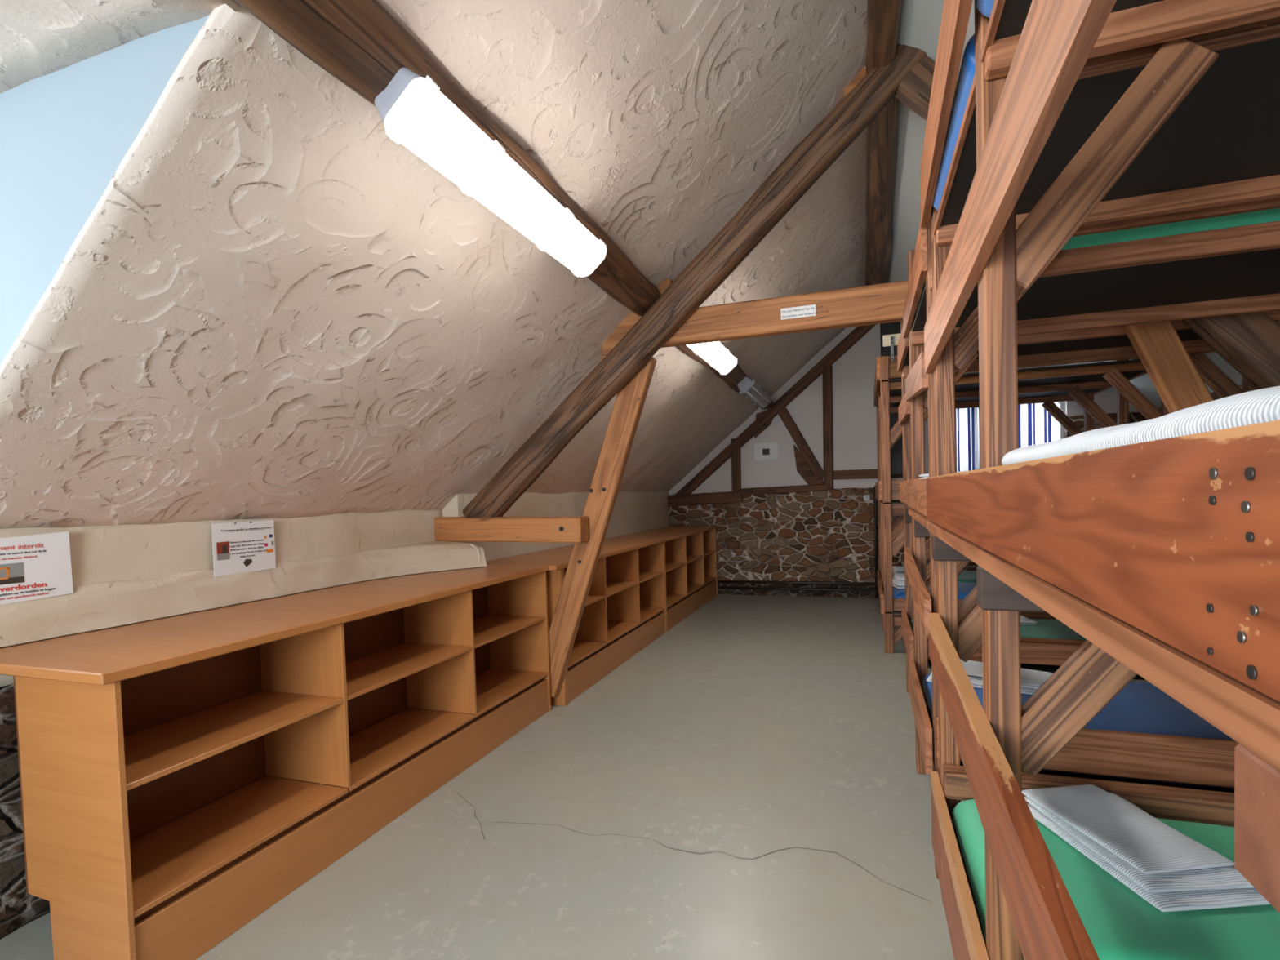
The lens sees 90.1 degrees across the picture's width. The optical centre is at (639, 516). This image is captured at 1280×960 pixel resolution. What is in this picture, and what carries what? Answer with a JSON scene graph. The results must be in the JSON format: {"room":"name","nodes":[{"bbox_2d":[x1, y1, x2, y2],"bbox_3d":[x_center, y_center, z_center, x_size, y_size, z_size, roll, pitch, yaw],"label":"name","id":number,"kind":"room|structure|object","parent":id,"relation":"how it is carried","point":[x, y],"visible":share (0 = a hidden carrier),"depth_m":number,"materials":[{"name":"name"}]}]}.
{"room":"attic bunk dormitory","nodes":[
{"label":"attic bunk dormitory","id":0,"kind":"room"},
{"bbox_2d":[0,14,209,364],"bbox_3d":[-1.962,-0.504,1.823,2.348,1.185,0.078,-1,2,19],"label":"window","id":1,"kind":"structure","parent":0,"point":[65,133],"depth_m":1.58,"materials":[{"name":"glass"}]},
{"bbox_2d":[0,0,237,93],"bbox_3d":[-2.292,-1.096,0.900,2.371,0.118,1.877,-1,2,19],"label":"ceiling","id":2,"kind":"structure","parent":0,"point":[38,38],"depth_m":1.43,"materials":[{"name":"paint"}]},
{"bbox_2d":[0,509,442,939],"bbox_3d":[-2.323,0.725,1.429,0.141,1.325,6.107,-1,2,19],"label":"wall","id":3,"kind":"structure","parent":0,"point":[98,553],"depth_m":2.46,"materials":[{"name":"beige paint"}]},
{"bbox_2d":[0,531,73,604],"bbox_3d":[-2.050,0.174,2.018,0.004,0.231,0.437,-1,2,19],"label":"notice","id":4,"kind":"object","parent":3,"relation":"attached to","point":[33,566],"visible":1,"depth_m":2.12,"materials":[{"name":"paper"}]},
{"bbox_2d":[0,562,24,584],"bbox_3d":[-2.045,0.185,2.030,0.002,0.065,0.142,-1,2,19],"label":"photo","id":5,"kind":"object","parent":4,"relation":"attached to","point":[11,573],"depth_m":2.07},
{"bbox_2d":[0,541,486,647],"bbox_3d":[-1.825,0.312,2.249,0.388,0.178,4.010,-1,2,19],"label":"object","id":6,"kind":"structure","parent":3,"relation":"attached to","point":[107,604],"depth_m":2.65,"materials":[{"name":"beige paint"}]},
{"bbox_2d":[211,520,275,577],"bbox_3d":[-1.758,0.135,2.849,0.006,0.228,0.300,-1,2,19],"label":"notice","id":7,"kind":"object","parent":3,"relation":"attached to","point":[239,547],"visible":1,"depth_m":2.84,"materials":[{"name":"paper"}]},
{"bbox_2d":[216,541,230,560],"bbox_3d":[-1.793,0.147,2.750,0.001,0.077,0.056,-1,2,19],"label":"photo","id":8,"kind":"object","parent":7,"relation":"attached to","point":[223,548],"depth_m":2.75},
{"bbox_2d":[243,559,252,566],"bbox_3d":[-1.754,0.206,2.859,0.001,0.035,0.045,-1,2,19],"label":"picture","id":9,"kind":"object","parent":7,"relation":"attached to","point":[246,562],"depth_m":2.86},
{"bbox_2d":[266,548,273,552],"bbox_3d":[-1.717,0.157,2.966,0.001,0.017,0.034,-1,2,19],"label":"picture","id":10,"kind":"object","parent":7,"relation":"attached to","point":[268,550],"depth_m":2.97},
{"bbox_2d":[469,543,480,564],"bbox_3d":[-1.176,0.239,4.125,0.360,0.160,0.042,-1,2,19],"label":"trim","id":11,"kind":"structure","parent":3,"relation":"attached to","point":[473,545],"depth_m":4.06,"materials":[{"name":"beige paint"}]},
{"bbox_2d":[0,0,870,528],"bbox_3d":[0.323,-1.261,4.866,2.773,2.336,7.409,-1,2,19],"label":"ceiling","id":12,"kind":"structure","parent":0,"point":[272,305],"depth_m":2.34,"materials":[{"name":"paint"}]},
{"bbox_2d":[225,0,773,408],"bbox_3d":[-0.174,-1.254,3.167,0.269,0.254,10.761,-1,2,20],"label":"purlin","id":13,"kind":"object","parent":12,"relation":"attached to","point":[353,43],"visible":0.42,"depth_m":1.58,"materials":[{"name":"brown wood"}]},
{"bbox_2d":[374,66,606,277],"bbox_3d":[-0.415,-1.097,2.203,0.175,0.167,1.242,-1,2,19],"label":"strip light","id":14,"kind":"object","parent":13,"relation":"attached to","point":[412,110],"visible":1,"depth_m":1.91,"materials":[{"name":"grey plastic"}]},
{"bbox_2d":[374,66,422,124],"bbox_3d":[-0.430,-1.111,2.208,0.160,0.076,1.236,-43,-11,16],"label":"end cap","id":15,"kind":"object","parent":14,"relation":"on","point":[387,101],"depth_m":1.63,"materials":[{"name":"grey plastic"}]},
{"bbox_2d":[687,341,737,374],"bbox_3d":[0.530,-1.248,4.766,0.175,0.167,1.292,-1,2,19],"label":"strip light","id":16,"kind":"object","parent":13,"relation":"attached to","point":[715,353],"visible":0.57,"depth_m":4.80,"materials":[{"name":"grey plastic"}]},
{"bbox_2d":[737,376,772,408],"bbox_3d":[1.249,-1.322,6.876,0.175,0.167,1.312,-1,2,19],"label":"strip light","id":17,"kind":"object","parent":13,"relation":"attached to","point":[747,387],"visible":1,"depth_m":6.54,"materials":[{"name":"grey plastic"}]},
{"bbox_2d":[737,376,752,391],"bbox_3d":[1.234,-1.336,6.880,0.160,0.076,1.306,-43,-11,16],"label":"end cap","id":18,"kind":"object","parent":17,"relation":"on","point":[746,383],"depth_m":6.27,"materials":[{"name":"grey plastic"}]},
{"bbox_2d":[442,493,464,542],"bbox_3d":[-1.263,0.548,4.274,0.205,1.398,0.060,-1,2,19],"label":"wall","id":19,"kind":"structure","parent":0,"point":[454,508],"depth_m":4.21,"materials":[{"name":"beige paint"}]},
{"bbox_2d":[462,491,669,560],"bbox_3d":[-0.405,0.427,6.548,0.135,1.455,4.861,-1,2,19],"label":"wall","id":20,"kind":"structure","parent":0,"point":[633,512],"depth_m":5.87,"materials":[{"name":"beige paint"}]},
{"bbox_2d":[0,594,1149,959],"bbox_3d":[0.750,1.280,2.974,6.800,0.101,11.200,-1,2,19],"label":"floor","id":21,"kind":"structure","parent":0,"point":[746,784],"depth_m":2.58,"materials":[{"name":"paint"}]},
{"bbox_2d":[0,564,551,959],"bbox_3d":[-1.325,0.829,2.993,0.727,0.926,2.510,-1,2,19],"label":"shelf unit","id":22,"kind":"object","parent":21,"relation":"on","point":[181,776],"visible":0.98,"depth_m":2.31,"materials":[{"name":"brown wood"}]},
{"bbox_2d":[485,538,666,706],"bbox_3d":[-0.439,0.727,5.261,0.660,0.926,2.348,-1,2,19],"label":"shelf unit","id":23,"kind":"object","parent":21,"relation":"on","point":[624,611],"visible":0.7,"depth_m":5.17,"materials":[{"name":"brown wood"}]},
{"bbox_2d":[605,525,717,631],"bbox_3d":[0.333,0.631,7.459,0.662,0.926,2.305,-1,2,19],"label":"shelf unit","id":24,"kind":"object","parent":21,"relation":"on","point":[690,551],"visible":0.7,"depth_m":7.28,"materials":[{"name":"brown wood"}]},
{"bbox_2d":[873,333,1168,653],"bbox_3d":[3.194,-0.231,5.729,2.005,2.592,1.874,-1,2,19],"label":"bunk bed","id":25,"kind":"object","parent":21,"relation":"on","point":[1079,383],"visible":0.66,"depth_m":5.23,"materials":[{"name":"brown wood"}]},
{"bbox_2d":[892,570,977,582],"bbox_3d":[3.353,0.629,6.138,1.807,0.148,0.740,-1,2,19],"label":"mattress","id":26,"kind":"object","parent":25,"relation":"on","point":[965,576],"visible":0.02,"depth_m":6.06,"materials":[{"name":"fabric"}]},
{"bbox_2d":[892,565,904,574],"bbox_3d":[2.683,0.537,6.401,0.284,0.064,0.341,-1,2,14],"label":"folded blanket","id":27,"kind":"object","parent":26,"relation":"on","point":[896,569],"visible":0.33,"depth_m":6.32,"materials":[{"name":"grey fabric"}]},
{"bbox_2d":[893,582,977,599],"bbox_3d":[3.069,0.664,5.327,1.806,0.148,0.700,-1,2,19],"label":"mattress","id":28,"kind":"object","parent":25,"relation":"on","point":[963,588],"visible":0.06,"depth_m":5.32,"materials":[{"name":"blue fabric"}]},
{"bbox_2d":[892,578,905,588],"bbox_3d":[2.354,0.581,5.585,0.304,0.049,0.361,-1,2,8],"label":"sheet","id":29,"kind":"object","parent":28,"relation":"on","point":[895,584],"visible":0.22,"depth_m":5.45,"materials":[{"name":"white fabric"}]},
{"bbox_2d":[893,573,904,582],"bbox_3d":[2.392,0.538,5.601,0.286,0.045,0.320,-1,2,14],"label":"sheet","id":30,"kind":"object","parent":29,"relation":"on","point":[900,578],"visible":0.33,"depth_m":5.56,"materials":[{"name":"white fabric"}]},
{"bbox_2d":[897,310,1279,693],"bbox_3d":[2.472,-0.061,3.534,1.879,2.440,0.887,-1,2,19],"label":"bunk bed","id":31,"kind":"object","parent":21,"relation":"on","point":[1112,343],"visible":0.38,"depth_m":3.63,"materials":[{"name":"brown wood"}]},
{"bbox_2d":[909,617,1086,639],"bbox_3d":[2.479,0.700,3.579,1.761,0.148,0.630,-1,2,19],"label":"mattress","id":32,"kind":"object","parent":31,"relation":"on","point":[1045,628],"visible":0.04,"depth_m":3.57,"materials":[{"name":"fabric"}]},
{"bbox_2d":[1020,615,1038,625],"bbox_3d":[2.153,0.617,3.833,0.342,0.025,0.220,-1,2,8],"label":"folded blanket","id":33,"kind":"object","parent":32,"relation":"on","point":[1024,620],"visible":0.22,"depth_m":3.73,"materials":[{"name":"grey fabric"}]},
{"bbox_2d":[902,211,1279,879],"bbox_3d":[2.013,-0.006,2.290,1.923,2.440,1.150,-1,2,19],"label":"bunk bed","id":34,"kind":"object","parent":21,"relation":"on","point":[1232,270],"visible":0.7,"depth_m":2.23,"materials":[{"name":"brown wood"}]},
{"bbox_2d":[922,672,1234,789],"bbox_3d":[2.026,0.770,2.319,1.783,0.158,0.750,-1,2,19],"label":"mattress","id":35,"kind":"object","parent":34,"relation":"on","point":[1140,707],"visible":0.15,"depth_m":2.25,"materials":[{"name":"blue fabric"}]},
{"bbox_2d":[926,672,1038,694],"bbox_3d":[1.467,0.684,2.718,0.420,0.026,0.270,0,2,34],"label":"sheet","id":36,"kind":"object","parent":35,"relation":"on","point":[975,682],"visible":0.17,"depth_m":2.62,"materials":[{"name":"white fabric"}]},
{"bbox_2d":[960,659,1053,688],"bbox_3d":[1.519,0.665,2.720,0.240,0.024,0.380,-4,3,-45],"label":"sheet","id":37,"kind":"object","parent":36,"relation":"on","point":[1031,678],"visible":0.38,"depth_m":2.68,"materials":[{"name":"white fabric"}]},
{"bbox_2d":[915,208,1279,315],"bbox_3d":[1.976,-0.923,2.269,1.787,0.129,0.760,-1,2,19],"label":"mattress","id":38,"kind":"object","parent":34,"relation":"on","point":[1271,215],"visible":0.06,"depth_m":1.98,"materials":[{"name":"green fabric"}]},
{"bbox_3d":[1.994,-0.084,2.293,1.796,0.161,0.770,-1,2,19],"label":"mattress","id":39,"kind":"object","parent":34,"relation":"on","visible":0},
{"bbox_2d":[919,471,964,478],"bbox_3d":[1.319,-0.167,2.553,0.300,0.034,0.322,-2,2,2],"label":"folded blanket","id":40,"kind":"object","parent":39,"relation":"on","point":[926,475],"visible":0.03,"depth_m":2.64,"materials":[{"name":"white fabric"}]},
{"bbox_2d":[920,0,1279,959],"bbox_3d":[1.504,0.056,0.872,1.944,2.440,2.037,-1,2,19],"label":"bunk bed","id":41,"kind":"object","parent":21,"relation":"on","point":[1081,117],"visible":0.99,"depth_m":1.10,"materials":[{"name":"brown wood"}]},
{"bbox_2d":[932,33,975,210],"bbox_3d":[1.627,-0.970,1.323,1.814,0.152,0.710,-1,2,19],"label":"mattress","id":42,"kind":"object","parent":41,"relation":"on","point":[967,69],"visible":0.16,"depth_m":1.46,"materials":[{"name":"blue fabric"}]},
{"bbox_2d":[975,0,994,17],"bbox_3d":[1.321,-0.932,0.451,1.816,0.154,0.880,-1,2,19],"label":"mattress","id":43,"kind":"object","parent":41,"relation":"on","point":[984,7],"visible":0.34,"depth_m":1.13,"materials":[{"name":"blue fabric"}]},
{"bbox_2d":[951,799,1279,959],"bbox_3d":[1.678,0.899,1.329,1.786,0.155,0.682,-1,2,19],"label":"mattress","id":44,"kind":"object","parent":41,"relation":"on","point":[1118,922],"visible":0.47,"depth_m":1.35,"materials":[{"name":"green fabric"}]},
{"bbox_2d":[1027,804,1271,911],"bbox_3d":[1.224,0.815,1.582,0.285,0.024,0.467,-2,2,-4],"label":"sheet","id":45,"kind":"object","parent":44,"relation":"on","point":[1184,900],"visible":0.35,"depth_m":1.38,"materials":[{"name":"white fabric"}]},
{"bbox_2d":[1024,792,1253,892],"bbox_3d":[1.218,0.794,1.595,0.262,0.023,0.436,-2,2,-2],"label":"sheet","id":46,"kind":"object","parent":45,"relation":"on","point":[1224,877],"visible":0.38,"depth_m":1.42,"materials":[{"name":"white fabric"}]},
{"bbox_2d":[1022,784,1234,873],"bbox_3d":[1.204,0.775,1.618,0.225,0.019,0.404,-2,2,-6],"label":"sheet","id":47,"kind":"object","parent":46,"relation":"on","point":[1140,839],"visible":0.98,"depth_m":1.57,"materials":[{"name":"white fabric"}]},
{"bbox_3d":[1.358,0.000,0.479,1.796,0.150,0.880,-1,2,19],"label":"mattress","id":48,"kind":"object","parent":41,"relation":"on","visible":0},
{"bbox_2d":[1001,386,1279,465],"bbox_3d":[0.794,-0.095,0.757,0.522,0.059,1.116,-1,2,19],"label":"duvet","id":49,"kind":"object","parent":48,"relation":"on","point":[1262,405],"visible":0.44,"depth_m":0.56,"materials":[{"name":"white fabric"}]},
{"bbox_2d":[668,324,1146,598],"bbox_3d":[2.977,-0.876,7.893,5.815,3.750,0.255,-1,2,19],"label":"wall","id":50,"kind":"structure","parent":0,"point":[828,535],"depth_m":8.10,"materials":[{"name":"stone"}]},
{"bbox_2d":[667,491,742,506],"bbox_3d":[0.831,-0.238,8.564,1.105,0.189,0.106,-1,2,19],"label":"trim","id":51,"kind":"structure","parent":50,"relation":"attached to","point":[727,496],"depth_m":8.50,"materials":[{"name":"brown wood"}]},
{"bbox_2d":[731,438,741,491],"bbox_3d":[1.265,-0.660,8.394,0.115,0.730,0.084,-1,2,19],"label":"trim","id":52,"kind":"structure","parent":50,"relation":"attached to","point":[736,454],"depth_m":8.35,"materials":[{"name":"brown wood"}]},
{"bbox_2d":[754,410,773,437],"bbox_3d":[1.628,-1.219,8.248,0.306,0.383,0.070,-1,2,19],"label":"trim","id":53,"kind":"structure","parent":50,"relation":"attached to","point":[758,415],"depth_m":8.24,"materials":[{"name":"brown wood"}]},
{"bbox_2d":[754,442,777,460],"bbox_3d":[1.633,-0.848,8.283,0.300,0.220,0.006,-1,2,19],"label":"notice","id":54,"kind":"object","parent":50,"relation":"attached to","point":[767,451],"visible":1,"depth_m":8.28,"materials":[{"name":"paper"}]},
{"bbox_2d":[762,448,769,454],"bbox_3d":[1.632,-0.843,8.281,0.090,0.080,0.002,-1,2,19],"label":"picture","id":55,"kind":"object","parent":54,"relation":"attached to","point":[765,451],"depth_m":8.28},
{"bbox_2d":[674,324,875,495],"bbox_3d":[1.654,-1.302,8.230,2.678,2.264,0.079,-1,2,19],"label":"trim","id":56,"kind":"structure","parent":50,"relation":"attached to","point":[860,331],"depth_m":8.14,"materials":[{"name":"brown wood"}]},
{"bbox_2d":[736,484,828,494],"bbox_3d":[1.819,-0.348,8.213,1.160,0.085,0.102,-2,2,19],"label":"trim","id":57,"kind":"structure","parent":50,"relation":"attached to","point":[818,487],"depth_m":8.15,"materials":[{"name":"brown wood"}]},
{"bbox_2d":[717,580,877,585],"bbox_3d":[3.127,0.815,7.710,4.440,0.039,0.036,-1,2,19],"label":"pipe","id":58,"kind":"object","parent":50,"relation":"attached to","point":[718,581],"visible":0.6,"depth_m":8.08,"materials":[{"name":"black metal"}]},
{"bbox_2d":[777,407,824,479],"bbox_3d":[2.047,-0.930,8.108,0.575,0.945,0.092,-1,2,19],"label":"trim","id":59,"kind":"structure","parent":50,"relation":"attached to","point":[784,414],"depth_m":8.07,"materials":[{"name":"brown wood"}]},
{"bbox_2d":[793,444,823,484],"bbox_3d":[2.138,-0.664,8.098,0.367,0.524,0.060,-1,2,19],"label":"trim","id":60,"kind":"structure","parent":50,"relation":"attached to","point":[803,469],"depth_m":8.09,"materials":[{"name":"brown wood"}]},
{"bbox_2d":[822,364,833,488],"bbox_3d":[2.351,-1.115,7.994,0.116,1.540,0.088,0,2,19],"label":"trim","id":61,"kind":"structure","parent":50,"relation":"attached to","point":[828,449],"depth_m":7.95,"materials":[{"name":"brown wood"}]},
{"bbox_2d":[863,494,870,500],"bbox_3d":[2.778,-0.237,7.829,0.070,0.066,0.051,-1,2,19],"label":"light switch","id":62,"kind":"object","parent":50,"relation":"attached to","point":[866,497],"visible":1,"depth_m":7.81,"materials":[{"name":"white plastic"}]},
{"bbox_2d":[833,469,902,479],"bbox_3d":[2.880,-0.528,7.834,0.980,0.110,0.097,-1,2,19],"label":"trim","id":63,"kind":"structure","parent":50,"relation":"attached to","point":[859,473],"depth_m":7.86,"materials":[{"name":"brown wood"}]},
{"bbox_2d":[873,485,878,597],"bbox_3d":[2.905,0.288,7.786,0.095,1.397,0.036,-1,2,19],"label":"pipe","id":64,"kind":"object","parent":50,"relation":"attached to","point":[874,491],"visible":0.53,"depth_m":7.78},
{"bbox_2d":[718,586,878,591],"bbox_3d":[3.129,0.896,7.713,4.440,0.037,0.036,-1,2,19],"label":"pipe","id":65,"kind":"object","parent":64,"relation":"attached to","point":[719,587],"visible":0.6,"depth_m":8.08,"materials":[{"name":"black metal"}]},
{"bbox_2d":[880,321,902,475],"bbox_3d":[3.052,-1.423,7.734,0.240,1.850,0.145,-1,2,19],"label":"trim","id":66,"kind":"structure","parent":50,"relation":"attached to","point":[890,328],"depth_m":7.67,"materials":[{"name":"brown wood"}]},
{"bbox_2d":[1057,401,1064,439],"bbox_3d":[4.565,-0.931,7.369,0.560,0.800,0.050,-1,2,19],"label":"window","id":67,"kind":"structure","parent":50,"relation":"in","point":[1061,404],"depth_m":7.26,"materials":[{"name":"white glass"}]},
{"bbox_3d":[3.743,-1.309,7.434,0.420,0.020,0.020,-1,2,19],"label":"rail","id":68,"kind":"object","parent":50,"relation":"attached to","visible":0},
{"bbox_2d":[955,407,979,471],"bbox_3d":[3.760,-0.914,7.445,0.330,0.770,0.076,-1,2,19],"label":"curtain","id":69,"kind":"object","parent":68,"relation":"hanging from","point":[966,420],"visible":0.63,"depth_m":7.43,"materials":[{"name":"white fabric"}]},
{"bbox_3d":[4.493,-1.323,7.170,0.630,0.020,0.020,-1,2,19],"label":"rail","id":70,"kind":"object","parent":50,"relation":"attached to","visible":0},
{"bbox_2d":[1017,401,1058,448],"bbox_3d":[4.462,-0.927,7.197,0.440,0.770,0.072,-1,2,19],"label":"curtain","id":71,"kind":"object","parent":70,"relation":"hanging from","point":[1036,425],"visible":0.41,"depth_m":7.20,"materials":[{"name":"white fabric"}]},
{"bbox_2d":[889,0,1241,407],"bbox_3d":[2.449,-1.683,2.224,3.085,1.609,10.950,-1,2,19],"label":"ceiling","id":72,"kind":"structure","parent":0,"point":[920,20],"depth_m":4.25,"materials":[{"name":"beige paint"}]},
{"bbox_2d":[434,43,1279,697],"bbox_3d":[0.990,-0.650,3.421,5.224,3.564,0.242,-1,2,19],"label":"roof truss","id":73,"kind":"object","parent":72,"relation":"attached to","point":[1250,343],"visible":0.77,"depth_m":3.55,"materials":[{"name":"brown wood"}]},
{"bbox_2d":[780,304,828,319],"bbox_3d":[0.892,-1.114,3.467,0.251,0.060,0.004,-1,2,19],"label":"paper label","id":74,"kind":"object","parent":73,"relation":"attached to","point":[806,310],"visible":1,"depth_m":3.48,"materials":[{"name":"white paper"}]},
{"bbox_2d":[866,96,898,285],"bbox_3d":[2.071,-2.393,5.544,0.263,0.194,4.700,-1,2,20],"label":"wooden beam","id":75,"kind":"structure","parent":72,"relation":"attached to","point":[883,130],"depth_m":4.50,"materials":[{"name":"brown wood"}]},
{"bbox_2d":[866,0,901,75],"bbox_3d":[0.255,-2.196,0.462,0.157,0.200,6.020,-1,2,19],"label":"purlin","id":76,"kind":"object","parent":72,"relation":"attached to","point":[882,15],"visible":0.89,"depth_m":2.93,"materials":[{"name":"brown wood"}]},
{"bbox_2d":[1157,384,1261,411],"bbox_3d":[3.876,0.074,1.826,0.100,2.200,11.000,-1,2,19],"label":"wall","id":77,"kind":"structure","parent":0,"point":[1214,395],"depth_m":5.76,"materials":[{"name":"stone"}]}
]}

